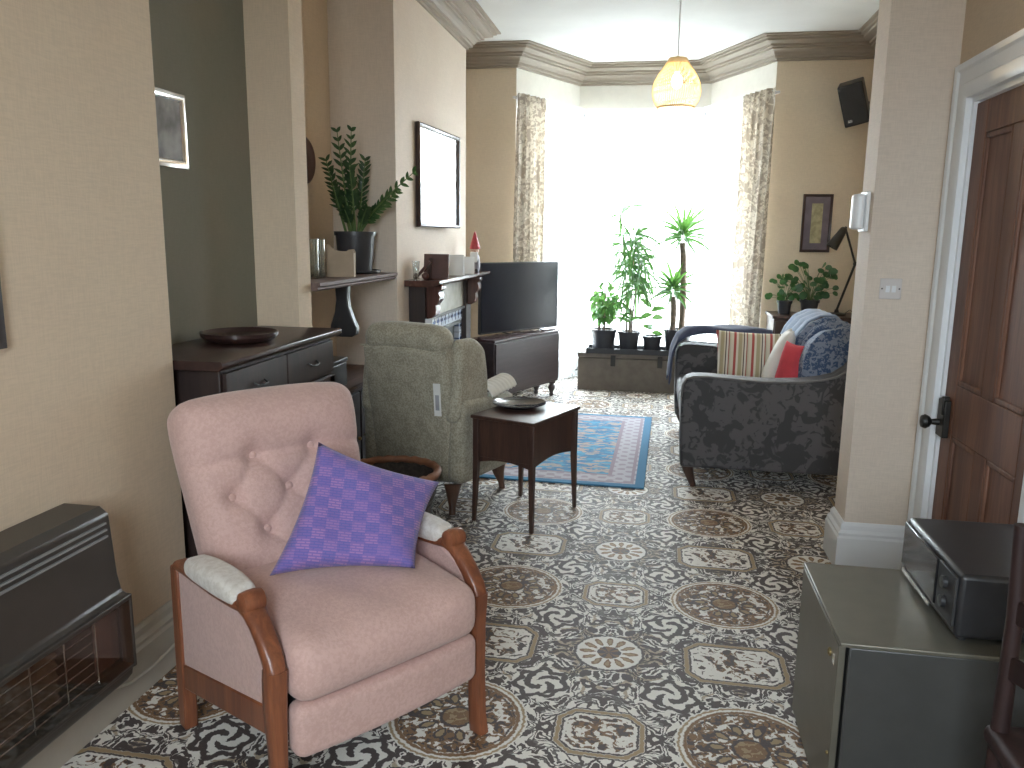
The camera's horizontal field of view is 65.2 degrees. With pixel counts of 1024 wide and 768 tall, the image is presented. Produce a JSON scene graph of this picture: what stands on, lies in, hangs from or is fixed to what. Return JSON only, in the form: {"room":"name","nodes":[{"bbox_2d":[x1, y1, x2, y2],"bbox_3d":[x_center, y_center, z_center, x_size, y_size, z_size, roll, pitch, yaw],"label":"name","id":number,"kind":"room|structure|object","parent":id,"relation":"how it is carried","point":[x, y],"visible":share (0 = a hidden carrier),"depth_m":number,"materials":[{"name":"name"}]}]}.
{"room":"living room","nodes":[
{"label":"living room","id":0,"kind":"room"},
{"bbox_2d":[0,0,185,625],"bbox_3d":[-1.755,-0.259,0.741,0.570,3.100,3.910,3,11,10],"label":"wall","id":1,"kind":"structure","parent":0,"point":[87,392],"depth_m":2.26,"materials":[{"name":"beige paint"}]},
{"bbox_2d":[0,281,6,348],"bbox_3d":[-1.292,-0.365,1.649,0.022,0.660,0.540,3,11,10],"label":"picture frame","id":2,"kind":"object","parent":1,"relation":"attached to","point":[3,341],"visible":1,"depth_m":1.95,"materials":[{"name":"brown wood"}]},
{"bbox_2d":[0,503,136,767],"bbox_3d":[-1.214,0.652,1.857,0.188,0.515,0.780,3,11,10],"label":"heater","id":3,"kind":"object","parent":1,"relation":"attached to","point":[67,633],"visible":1,"depth_m":1.99,"materials":[{"name":"black metal"}]},
{"bbox_2d":[22,599,175,767],"bbox_3d":[-1.449,0.931,2.250,0.440,0.218,6.320,3,11,10],"label":"baseboard","id":4,"kind":"structure","parent":1,"relation":"attached to","point":[154,634],"depth_m":2.49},
{"bbox_2d":[113,643,174,691],"bbox_3d":[-1.155,0.864,2.548,0.019,0.100,0.497,3,11,12],"label":"gas pipe","id":5,"kind":"object","parent":1,"relation":"attached to","point":[172,646],"visible":0.5,"depth_m":2.53,"materials":[{"name":"grey metal"}]},
{"bbox_2d":[149,0,257,344],"bbox_3d":[-1.441,-0.705,3.173,0.320,3.100,1.070,3,11,10],"label":"wall","id":6,"kind":"structure","parent":0,"point":[198,46],"depth_m":3.29,"materials":[{"name":"green paper"}]},
{"bbox_2d":[154,87,188,169],"bbox_3d":[-1.292,-0.950,2.973,0.020,0.275,0.280,3,11,10],"label":"picture frame","id":7,"kind":"object","parent":6,"relation":"attached to","point":[170,106],"visible":0.63,"depth_m":3.02,"materials":[{"name":"silver metal"}]},
{"bbox_2d":[155,96,182,160],"bbox_3d":[-1.295,-0.951,2.973,0.002,0.215,0.220,3,11,10],"label":"print","id":8,"kind":"object","parent":7,"relation":"attached to","point":[169,109],"depth_m":3.01},
{"bbox_2d":[243,0,311,326],"bbox_3d":[-1.231,-0.807,3.741,0.530,3.100,0.140,3,11,10],"label":"wall","id":9,"kind":"structure","parent":0,"point":[273,41],"depth_m":3.62,"materials":[{"name":"beige paint"}]},
{"bbox_2d":[301,0,336,355],"bbox_3d":[-1.297,-0.932,4.417,0.160,3.100,1.190,3,11,10],"label":"wall","id":10,"kind":"structure","parent":0,"point":[314,12],"depth_m":4.73,"materials":[{"name":"beige paint"}]},
{"bbox_2d":[306,137,315,183],"bbox_3d":[-1.168,-1.267,4.529,0.026,0.260,0.260,3,11,10],"label":"wall plaque","id":11,"kind":"object","parent":10,"relation":"attached to","point":[310,155],"visible":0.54,"depth_m":4.56,"materials":[{"name":"brown wood"}]},
{"bbox_2d":[310,272,397,336],"bbox_3d":[-1.019,-0.436,4.457,0.415,0.325,1.180,3,11,10],"label":"wall shelf","id":12,"kind":"object","parent":10,"relation":"attached to","point":[344,319],"visible":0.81,"depth_m":4.38,"materials":[{"name":"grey wood"}]},
{"bbox_2d":[311,239,319,278],"bbox_3d":[-1.033,-0.651,4.162,0.058,0.205,0.057,3,11,10],"label":"glass vase","id":13,"kind":"object","parent":12,"relation":"on","point":[318,239],"visible":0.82,"depth_m":4.17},
{"bbox_2d":[314,240,325,277],"bbox_3d":[-1.019,-0.663,4.240,0.058,0.200,0.057,3,11,10],"label":"glass vase","id":14,"kind":"object","parent":12,"relation":"on","point":[324,240],"visible":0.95,"depth_m":4.25,"materials":[{"name":"clear glass"}]},
{"bbox_2d":[325,244,355,276],"bbox_3d":[-0.938,-0.677,4.382,0.154,0.178,0.058,1,10,0],"label":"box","id":15,"kind":"object","parent":12,"relation":"on","point":[338,263],"visible":1,"depth_m":4.36,"materials":[{"name":"beige cardboard"}]},
{"bbox_2d":[318,125,417,273],"bbox_3d":[-0.802,-1.062,4.678,0.567,0.831,0.429,1,10,1],"label":"potted plant","id":16,"kind":"object","parent":12,"relation":"on","point":[362,242],"visible":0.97,"depth_m":4.67,"materials":[{"name":"green plant"}]},
{"bbox_2d":[327,0,465,364],"bbox_3d":[-0.829,-1.191,5.849,0.570,3.100,1.840,3,11,10],"label":"wall","id":17,"kind":"structure","parent":0,"point":[393,66],"depth_m":4.96,"materials":[{"name":"paint"}]},
{"bbox_2d":[415,121,459,228],"bbox_3d":[-0.510,-1.448,5.661,0.030,0.672,0.890,3,11,13],"label":"wall mirror","id":18,"kind":"object","parent":17,"relation":"attached to","point":[437,150],"visible":0.96,"depth_m":5.62,"materials":[{"name":"brown wood"}]},
{"bbox_2d":[416,0,878,85],"bbox_3d":[0.921,-2.600,5.538,3.800,0.175,4.730,3,11,10],"label":"trim","id":19,"kind":"structure","parent":17,"relation":"attached to","point":[466,21],"depth_m":6.93,"materials":[{"name":"beige paint"}]},
{"bbox_2d":[61,376,836,767],"bbox_3d":[0.479,0.822,3.703,4.150,0.050,10.150,3,11,10],"label":"floor","id":20,"kind":"structure","parent":0,"point":[656,625],"depth_m":2.93,"materials":[{"name":"tile"}]},
{"bbox_2d":[172,326,341,557],"bbox_3d":[-1.083,0.331,3.301,0.420,1.024,1.047,3,11,10],"label":"sideboard","id":21,"kind":"object","parent":20,"relation":"on","point":[201,368],"visible":0.23,"depth_m":2.98,"materials":[{"name":"brown wood"}]},
{"bbox_2d":[199,327,278,343],"bbox_3d":[-1.091,-0.193,3.209,0.302,0.039,0.302,3,11,10],"label":"bowl","id":22,"kind":"object","parent":21,"relation":"on","point":[230,335],"visible":1,"depth_m":3.15,"materials":[{"name":"brown wood"}]},
{"bbox_2d":[167,382,487,767],"bbox_3d":[-0.552,0.537,2.329,0.714,0.985,0.798,-9,14,-42],"label":"armchair","id":23,"kind":"object","parent":20,"relation":"on","point":[325,657],"visible":0.82,"depth_m":2.19,"materials":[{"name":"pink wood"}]},
{"bbox_2d":[270,442,438,575],"bbox_3d":[-0.441,0.336,2.317,0.490,0.322,0.294,-1,11,-11],"label":"cushion","id":24,"kind":"object","parent":23,"relation":"on","point":[353,512],"visible":1,"depth_m":2.25,"materials":[{"name":"purple fabric"}]},
{"bbox_2d":[240,553,474,700],"bbox_3d":[-0.492,0.610,2.277,0.570,0.203,0.622,-9,14,-42],"label":"seat cushion","id":25,"kind":"object","parent":23,"relation":"on","point":[341,633],"depth_m":2.08,"materials":[{"name":"pink fabric"}]},
{"bbox_2d":[344,364,365,459],"bbox_3d":[-1.026,0.291,4.586,0.390,0.638,1.120,3,11,10],"label":"base cabinet","id":26,"kind":"object","parent":20,"relation":"on","point":[355,372],"visible":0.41,"depth_m":4.54,"materials":[{"name":"brown wood"}]},
{"bbox_2d":[331,356,347,384],"bbox_3d":[-1.071,-0.049,4.243,0.290,0.155,0.350,3,11,10],"label":"storage box","id":27,"kind":"object","parent":26,"relation":"on","point":[339,362],"visible":0.25,"depth_m":4.30,"materials":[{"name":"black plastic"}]},
{"bbox_2d":[360,455,441,513],"bbox_3d":[-0.587,0.571,3.938,0.481,0.335,0.484,3,11,10],"label":"basket","id":28,"kind":"object","parent":20,"relation":"on","point":[414,466],"visible":0.09,"depth_m":4.09,"materials":[{"name":"wicker"}]},
{"bbox_2d":[360,321,512,514],"bbox_3d":[-0.421,0.130,4.521,0.694,1.006,0.685,7,12,29],"label":"armchair","id":29,"kind":"object","parent":20,"relation":"on","point":[422,387],"visible":0.87,"depth_m":4.21,"materials":[{"name":"grey fabric"}]},
{"bbox_2d":[435,395,439,410],"bbox_3d":[-0.386,0.098,4.129,0.028,0.081,0.001,7,12,29],"label":"print","id":30,"kind":"object","parent":29,"relation":"attached to","point":[437,397],"depth_m":4.13},
{"bbox_2d":[487,373,516,397],"bbox_3d":[-0.108,0.003,4.469,0.161,0.095,0.262,7,12,29],"label":"cover","id":31,"kind":"object","parent":29,"relation":"on","point":[498,384],"visible":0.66,"depth_m":4.45,"materials":[{"name":"beige fabric"}]},
{"bbox_2d":[404,271,489,340],"bbox_3d":[-0.410,-0.223,5.960,0.299,1.165,1.580,3,11,10],"label":"fireplace","id":32,"kind":"object","parent":20,"relation":"on","point":[447,303],"visible":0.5,"depth_m":5.81,"materials":[{"name":"brown wood"}]},
{"bbox_2d":[413,261,430,278],"bbox_3d":[-0.588,-0.745,5.226,0.125,0.122,0.047,3,11,10],"label":"wooden ornament","id":33,"kind":"object","parent":32,"relation":"on","point":[425,275],"visible":1,"depth_m":5.22,"materials":[{"name":"brown wood"}]},
{"bbox_2d":[424,254,448,278],"bbox_3d":[-0.511,-0.776,5.293,0.170,0.164,0.125,2,11,8],"label":"photo frame","id":34,"kind":"object","parent":32,"relation":"on","point":[438,268],"visible":0.81,"depth_m":5.33,"materials":[{"name":"brown wood"}]},
{"bbox_2d":[404,271,489,286],"bbox_3d":[-0.435,-0.777,5.864,0.234,0.040,1.580,3,11,10],"label":"mantel shelf","id":35,"kind":"object","parent":32,"relation":"attached to","point":[477,276],"depth_m":5.27,"materials":[{"name":"brown wood"}]},
{"bbox_2d":[449,255,464,275],"bbox_3d":[-0.415,-0.864,5.812,0.136,0.148,0.058,4,11,16],"label":"greeting card","id":36,"kind":"object","parent":32,"relation":"on","point":[456,262],"visible":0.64,"depth_m":5.79,"materials":[{"name":"white paper"}]},
{"bbox_2d":[464,257,473,273],"bbox_3d":[-0.337,-0.906,6.100,0.100,0.128,0.058,0,10,-2],"label":"greeting card","id":37,"kind":"object","parent":32,"relation":"on","point":[468,261],"visible":0.64,"depth_m":6.08,"materials":[{"name":"white paper"}]},
{"bbox_2d":[470,232,479,271],"bbox_3d":[-0.299,-1.069,6.444,0.090,0.325,0.095,3,11,10],"label":"gnome","id":38,"kind":"object","parent":32,"relation":"on","point":[474,246],"visible":0.74,"depth_m":6.41},
{"bbox_2d":[472,328,560,395],"bbox_3d":[0.039,-0.136,7.023,0.270,0.618,1.080,7,12,32],"label":"tv stand","id":39,"kind":"object","parent":20,"relation":"on","point":[531,357],"visible":0.56,"depth_m":6.90,"materials":[{"name":"brown wood"}]},
{"bbox_2d":[478,261,557,334],"bbox_3d":[0.076,-0.762,7.028,0.188,0.612,0.980,11,15,44],"label":"television","id":40,"kind":"object","parent":39,"relation":"on","point":[515,296],"visible":0.94,"depth_m":6.99,"materials":[{"name":"black plastic"}]},
{"bbox_2d":[471,402,579,533],"bbox_3d":[0.075,0.412,4.208,0.370,0.563,0.504,7,12,30],"label":"side table","id":41,"kind":"object","parent":20,"relation":"on","point":[525,439],"visible":0.96,"depth_m":4.04,"materials":[{"name":"brown wood"}]},
{"bbox_2d":[493,396,545,409],"bbox_3d":[0.038,0.107,4.236,0.284,0.026,0.284,3,11,10],"label":"plate","id":42,"kind":"object","parent":41,"relation":"on","point":[517,402],"visible":1,"depth_m":4.26,"materials":[{"name":"metal"}]},
{"bbox_2d":[479,413,651,488],"bbox_3d":[0.369,0.416,5.724,1.200,0.010,1.920,3,11,11],"label":"rug","id":43,"kind":"object","parent":20,"relation":"on","point":[612,450],"visible":0.54,"depth_m":5.31,"materials":[{"name":"blue fabric"}]},
{"bbox_2d":[575,348,674,393],"bbox_3d":[1.208,-0.131,7.778,1.185,0.362,0.353,3,11,10],"label":"trunk","id":44,"kind":"object","parent":20,"relation":"on","point":[606,372],"visible":0.69,"depth_m":7.63,"materials":[{"name":"brown wood"}]},
{"bbox_2d":[586,344,674,355],"bbox_3d":[1.224,-0.324,7.688,1.000,0.050,0.295,3,11,10],"label":"tray","id":45,"kind":"object","parent":44,"relation":"on","point":[640,350],"visible":0.59,"depth_m":7.57,"materials":[{"name":"black plastic"}]},
{"bbox_2d":[588,281,621,348],"bbox_3d":[0.891,-0.656,7.693,0.332,0.678,0.447,3,11,10],"label":"fig","id":46,"kind":"object","parent":45,"relation":"on","point":[602,337],"visible":0.98,"depth_m":7.61,"materials":[{"name":"plant"}]},
{"bbox_2d":[590,327,616,348],"bbox_3d":[0.882,-0.427,7.728,0.262,0.215,0.262,3,11,10],"label":"pot","id":47,"kind":"object","parent":46,"relation":"on","point":[602,337],"depth_m":7.64,"materials":[{"name":"black plastic"}]},
{"bbox_2d":[592,204,671,349],"bbox_3d":[1.173,-0.990,7.563,0.815,1.389,0.756,-2,11,-13],"label":"dracaena","id":48,"kind":"object","parent":45,"relation":"on","point":[628,339],"visible":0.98,"depth_m":7.51,"materials":[{"name":"plant"}]},
{"bbox_2d":[618,330,640,349],"bbox_3d":[1.121,-0.408,7.683,0.220,0.200,0.220,3,11,10],"label":"pot","id":49,"kind":"object","parent":48,"relation":"on","point":[628,339],"depth_m":7.61,"materials":[{"name":"black plastic"}]},
{"bbox_2d":[639,299,665,349],"bbox_3d":[1.332,-0.550,7.614,0.259,0.509,0.202,3,11,10],"label":"rubber plant","id":50,"kind":"object","parent":45,"relation":"on","point":[650,341],"visible":0.91,"depth_m":7.58,"materials":[{"name":"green plant"}]},
{"bbox_2d":[647,199,712,350],"bbox_3d":[1.600,-1.006,7.503,0.670,1.451,0.616,-4,11,-23],"label":"yucca","id":51,"kind":"object","parent":45,"relation":"on","point":[680,277],"visible":0.83,"depth_m":7.45,"materials":[{"name":"plant"}]},
{"bbox_2d":[663,327,690,350],"bbox_3d":[1.575,-0.407,7.606,0.278,0.235,0.278,3,11,10],"label":"pot","id":52,"kind":"object","parent":51,"relation":"on","point":[669,332],"depth_m":7.54,"materials":[{"name":"black plastic"}]},
{"bbox_2d":[526,89,765,113],"bbox_3d":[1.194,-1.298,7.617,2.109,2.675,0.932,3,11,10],"label":"rail","id":53,"kind":"object","parent":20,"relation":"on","point":[739,99],"visible":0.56,"depth_m":7.73,"materials":[{"name":"white plastic"}]},
{"bbox_2d":[674,321,847,486],"bbox_3d":[1.620,0.064,5.325,1.034,0.891,1.616,3,11,10],"label":"sofa","id":54,"kind":"object","parent":20,"relation":"on","point":[735,422],"visible":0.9,"depth_m":4.58,"materials":[{"name":"grey fabric"}]},
{"bbox_2d":[676,374,685,402],"bbox_3d":[1.551,0.054,5.654,0.750,0.170,0.610,3,11,10],"label":"seat cushion","id":55,"kind":"object","parent":54,"relation":"on","point":[679,377],"depth_m":5.77,"materials":[{"name":"grey fabric"}]},
{"bbox_2d":[666,324,772,384],"bbox_3d":[1.550,-0.218,6.024,0.744,0.454,0.261,3,11,10],"label":"throw blanket","id":56,"kind":"object","parent":54,"relation":"on","point":[690,330],"visible":0.95,"depth_m":5.92,"materials":[{"name":"fabric"}]},
{"bbox_2d":[716,330,781,376],"bbox_3d":[1.591,-0.167,5.329,0.468,0.360,0.172,3,11,13],"label":"cushion","id":57,"kind":"object","parent":54,"relation":"on","point":[739,353],"visible":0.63,"depth_m":5.30,"materials":[{"name":"fabric"}]},
{"bbox_2d":[761,328,795,377],"bbox_3d":[1.678,-0.162,5.044,0.186,0.385,0.311,3,11,15],"label":"cushion","id":58,"kind":"object","parent":54,"relation":"on","point":[769,370],"visible":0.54,"depth_m":4.94,"materials":[{"name":"beige fabric"}]},
{"bbox_2d":[774,341,803,377],"bbox_3d":[1.662,-0.098,4.793,0.118,0.310,0.185,-4,12,-26],"label":"cushion","id":59,"kind":"object","parent":54,"relation":"on","point":[788,365],"visible":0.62,"depth_m":4.75,"materials":[{"name":"red fabric"}]},
{"bbox_2d":[780,309,838,336],"bbox_3d":[1.964,-0.299,5.289,0.388,0.364,0.424,3,11,10],"label":"throw blanket","id":60,"kind":"object","parent":54,"relation":"on","point":[800,320],"visible":0.33,"depth_m":5.22,"materials":[{"name":"fabric"}]},
{"bbox_2d":[795,317,850,376],"bbox_3d":[1.878,-0.146,4.828,0.417,0.497,0.505,3,11,10],"label":"cushion","id":61,"kind":"object","parent":54,"relation":"on","point":[825,340],"visible":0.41,"depth_m":4.61,"materials":[{"name":"blue fabric"}]},
{"bbox_2d":[765,311,851,333],"bbox_3d":[2.547,-0.182,6.857,0.720,0.828,0.480,3,11,10],"label":"base cabinet","id":62,"kind":"object","parent":20,"relation":"on","point":[775,322],"visible":0.1,"depth_m":6.64,"materials":[{"name":"brown wood"}]},
{"bbox_2d":[765,274,804,314],"bbox_3d":[2.295,-0.758,6.747,0.311,0.337,0.197,3,11,10],"label":"plant","id":63,"kind":"object","parent":62,"relation":"on","point":[784,306],"visible":0.99,"depth_m":6.74,"materials":[{"name":"green plant"}]},
{"bbox_2d":[780,260,838,310],"bbox_3d":[2.494,-0.815,6.738,0.420,0.457,0.340,-5,12,-27],"label":"plant","id":64,"kind":"object","parent":62,"relation":"on","point":[809,303],"visible":0.94,"depth_m":6.68,"materials":[{"name":"green plant"}]},
{"bbox_2d":[826,226,855,315],"bbox_3d":[2.754,-0.937,6.651,0.303,0.734,0.156,3,11,10],"label":"desk lamp","id":65,"kind":"object","parent":62,"relation":"on","point":[835,241],"visible":0.87,"depth_m":6.60,"materials":[{"name":"black metal"}]},
{"bbox_2d":[835,0,966,525],"bbox_3d":[1.992,-0.694,3.333,0.975,3.100,0.200,3,11,10],"label":"wall pier","id":66,"kind":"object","parent":20,"relation":"on","point":[918,47],"depth_m":3.34,"materials":[{"name":"paint"}]},
{"bbox_2d":[849,191,870,231],"bbox_3d":[1.481,-0.736,3.418,0.062,0.166,0.110,3,11,10],"label":"door chime","id":67,"kind":"object","parent":66,"relation":"attached to","point":[860,203],"visible":1,"depth_m":3.38,"materials":[{"name":"white plastic"}]},
{"bbox_2d":[823,506,904,569],"bbox_3d":[2.224,0.405,5.332,0.905,0.218,3.835,3,11,10],"label":"baseboard","id":68,"kind":"structure","parent":66,"relation":"attached to","point":[844,543],"depth_m":3.54,"materials":[{"name":"white paint"}]},
{"bbox_2d":[879,278,901,298],"bbox_3d":[1.585,-0.399,3.350,0.086,0.086,0.013,3,11,10],"label":"light switch","id":69,"kind":"object","parent":66,"relation":"attached to","point":[890,288],"visible":1,"depth_m":3.35,"materials":[{"name":"plastic"}]},
{"bbox_2d":[792,562,1023,767],"bbox_3d":[1.136,0.836,2.152,0.636,0.500,0.497,3,11,10],"label":"base cabinet","id":70,"kind":"object","parent":20,"relation":"on","point":[881,680],"visible":0.9,"depth_m":1.95,"materials":[{"name":"grey metal"}]},
{"bbox_2d":[901,518,1023,642],"bbox_3d":[1.266,0.508,2.083,0.374,0.172,0.416,3,11,10],"label":"oven","id":71,"kind":"object","parent":70,"relation":"on","point":[962,568],"visible":0.99,"depth_m":2.01,"materials":[{"name":"black metal"}]},
{"bbox_2d":[984,523,1023,767],"bbox_3d":[1.160,0.765,1.437,0.441,0.903,0.450,3,11,10],"label":"dining chair","id":72,"kind":"object","parent":20,"relation":"on","point":[1005,747],"visible":1,"depth_m":1.61,"materials":[{"name":"red wood"}]},
{"bbox_2d":[466,68,516,337],"bbox_3d":[-0.378,-1.498,7.539,0.854,3.100,0.200,3,11,10],"label":"wall","id":73,"kind":"structure","parent":0,"point":[490,103],"depth_m":7.31,"materials":[{"name":"beige paint"}]},
{"bbox_2d":[516,68,579,106],"bbox_3d":[0.310,-2.860,7.581,0.120,0.420,1.062,8,13,36],"label":"wall","id":74,"kind":"structure","parent":0,"point":[527,82],"depth_m":7.52,"materials":[{"name":"beige paint"}]},
{"bbox_2d":[558,355,572,378],"bbox_3d":[0.278,-0.127,8.085,0.120,0.220,1.062,8,13,36],"label":"wall","id":75,"kind":"structure","parent":0,"point":[565,367],"depth_m":8.37,"materials":[{"name":"white paint"}]},
{"bbox_2d":[516,99,576,361],"bbox_3d":[0.325,-1.425,7.822,0.140,2.490,1.062,8,13,36],"label":"window","id":76,"kind":"structure","parent":75,"relation":"in","point":[572,116],"depth_m":8.18,"materials":[{"name":"white plastic"}]},
{"bbox_2d":[513,93,546,389],"bbox_3d":[0.170,-1.270,7.401,0.110,2.655,0.450,8,13,36],"label":"curtain","id":77,"kind":"object","parent":76,"relation":"hanging from","point":[529,191],"visible":0.56,"depth_m":7.24,"materials":[{"name":"beige fabric"}]},
{"bbox_2d":[572,355,577,375],"bbox_3d":[1.284,-0.176,8.419,1.280,0.220,0.120,3,11,10],"label":"wall","id":78,"kind":"structure","parent":0,"point":[575,361],"depth_m":8.47,"materials":[{"name":"white paint"}]},
{"bbox_2d":[573,111,709,358],"bbox_3d":[1.292,-1.472,8.140,1.280,2.490,0.140,3,11,10],"label":"window","id":79,"kind":"structure","parent":78,"relation":"in","point":[640,183],"depth_m":8.07,"materials":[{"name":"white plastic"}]},
{"bbox_2d":[579,84,711,108],"bbox_3d":[1.316,-2.910,7.914,1.280,0.420,0.120,3,11,10],"label":"wall","id":80,"kind":"structure","parent":0,"point":[625,96],"depth_m":7.89,"materials":[{"name":"beige paint"}]},
{"bbox_2d":[476,0,879,61],"bbox_3d":[0.515,-2.300,3.127,4.150,0.100,10.150,3,11,10],"label":"ceiling","id":81,"kind":"structure","parent":0,"point":[590,30],"depth_m":6.22,"materials":[{"name":"white paint"}]},
{"bbox_2d":[652,0,700,110],"bbox_3d":[0.965,-2.059,4.612,0.285,0.903,0.285,-4,11,-22],"label":"pendant lamp","id":82,"kind":"object","parent":81,"relation":"hanging from","point":[680,62],"visible":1,"depth_m":4.62,"materials":[{"name":"beige wicker"}]},
{"bbox_2d":[711,61,777,108],"bbox_3d":[2.144,-2.780,7.263,0.120,0.420,1.063,-2,11,-16],"label":"wall","id":83,"kind":"structure","parent":0,"point":[764,77],"depth_m":7.21,"materials":[{"name":"beige paint"}]},
{"bbox_2d":[760,59,873,328],"bbox_3d":[2.689,-1.364,7.008,0.914,3.100,0.200,3,11,10],"label":"wall","id":84,"kind":"structure","parent":0,"point":[813,151],"depth_m":6.83,"materials":[{"name":"beige paint"}]},
{"bbox_2d":[799,194,833,251],"bbox_3d":[2.626,-1.385,6.900,0.245,0.490,0.022,3,11,10],"label":"picture frame","id":85,"kind":"object","parent":84,"relation":"attached to","point":[817,209],"visible":1,"depth_m":6.90,"materials":[{"name":"brown wood"}]},
{"bbox_2d":[809,203,823,242],"bbox_3d":[2.626,-1.386,6.901,0.091,0.336,0.002,3,11,10],"label":"print","id":86,"kind":"object","parent":85,"relation":"attached to","point":[816,210],"depth_m":6.90},
{"bbox_2d":[837,77,869,127],"bbox_3d":[2.792,-2.289,6.516,0.264,0.400,0.362,7,12,29],"label":"wall speaker","id":87,"kind":"object","parent":84,"relation":"attached to","point":[853,98],"visible":0.94,"depth_m":6.41,"materials":[{"name":"black plastic"}]},
{"bbox_2d":[960,0,1023,63],"bbox_3d":[1.377,-0.232,0.792,0.120,3.100,5.100,3,11,10],"label":"wall","id":88,"kind":"structure","parent":0,"point":[987,23],"depth_m":2.90,"materials":[{"name":"beige paint"}]},
{"bbox_2d":[902,28,1023,568],"bbox_3d":[1.698,-0.098,2.772,0.150,2.125,1.120,3,11,10],"label":"trim","id":89,"kind":"structure","parent":88,"relation":"attached to","point":[999,69],"depth_m":3.14,"materials":[{"name":"white paint"}]},
{"bbox_2d":[919,84,1023,523],"bbox_3d":[1.639,-0.023,2.796,0.136,1.955,0.796,3,11,10],"label":"door","id":90,"kind":"structure","parent":88,"relation":"in","point":[979,423],"depth_m":2.83,"materials":[{"name":"brown wood"}]},
{"bbox_3d":[2.112,-0.047,7.768,0.583,0.220,1.004,3,11,10],"label":"wall","id":91,"kind":"structure","parent":0,"visible":0},
{"bbox_2d":[701,101,774,341],"bbox_3d":[2.088,-1.348,7.516,0.140,2.490,1.063,-2,11,-16],"label":"window","id":92,"kind":"structure","parent":91,"relation":"in","point":[714,182],"depth_m":7.91,"materials":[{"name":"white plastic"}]},
{"bbox_2d":[728,87,779,326],"bbox_3d":[2.085,-1.184,7.054,0.110,2.655,0.465,-2,11,-16],"label":"curtain","id":93,"kind":"object","parent":92,"relation":"hanging from","point":[757,121],"visible":0.76,"depth_m":6.94,"materials":[{"name":"beige fabric"}]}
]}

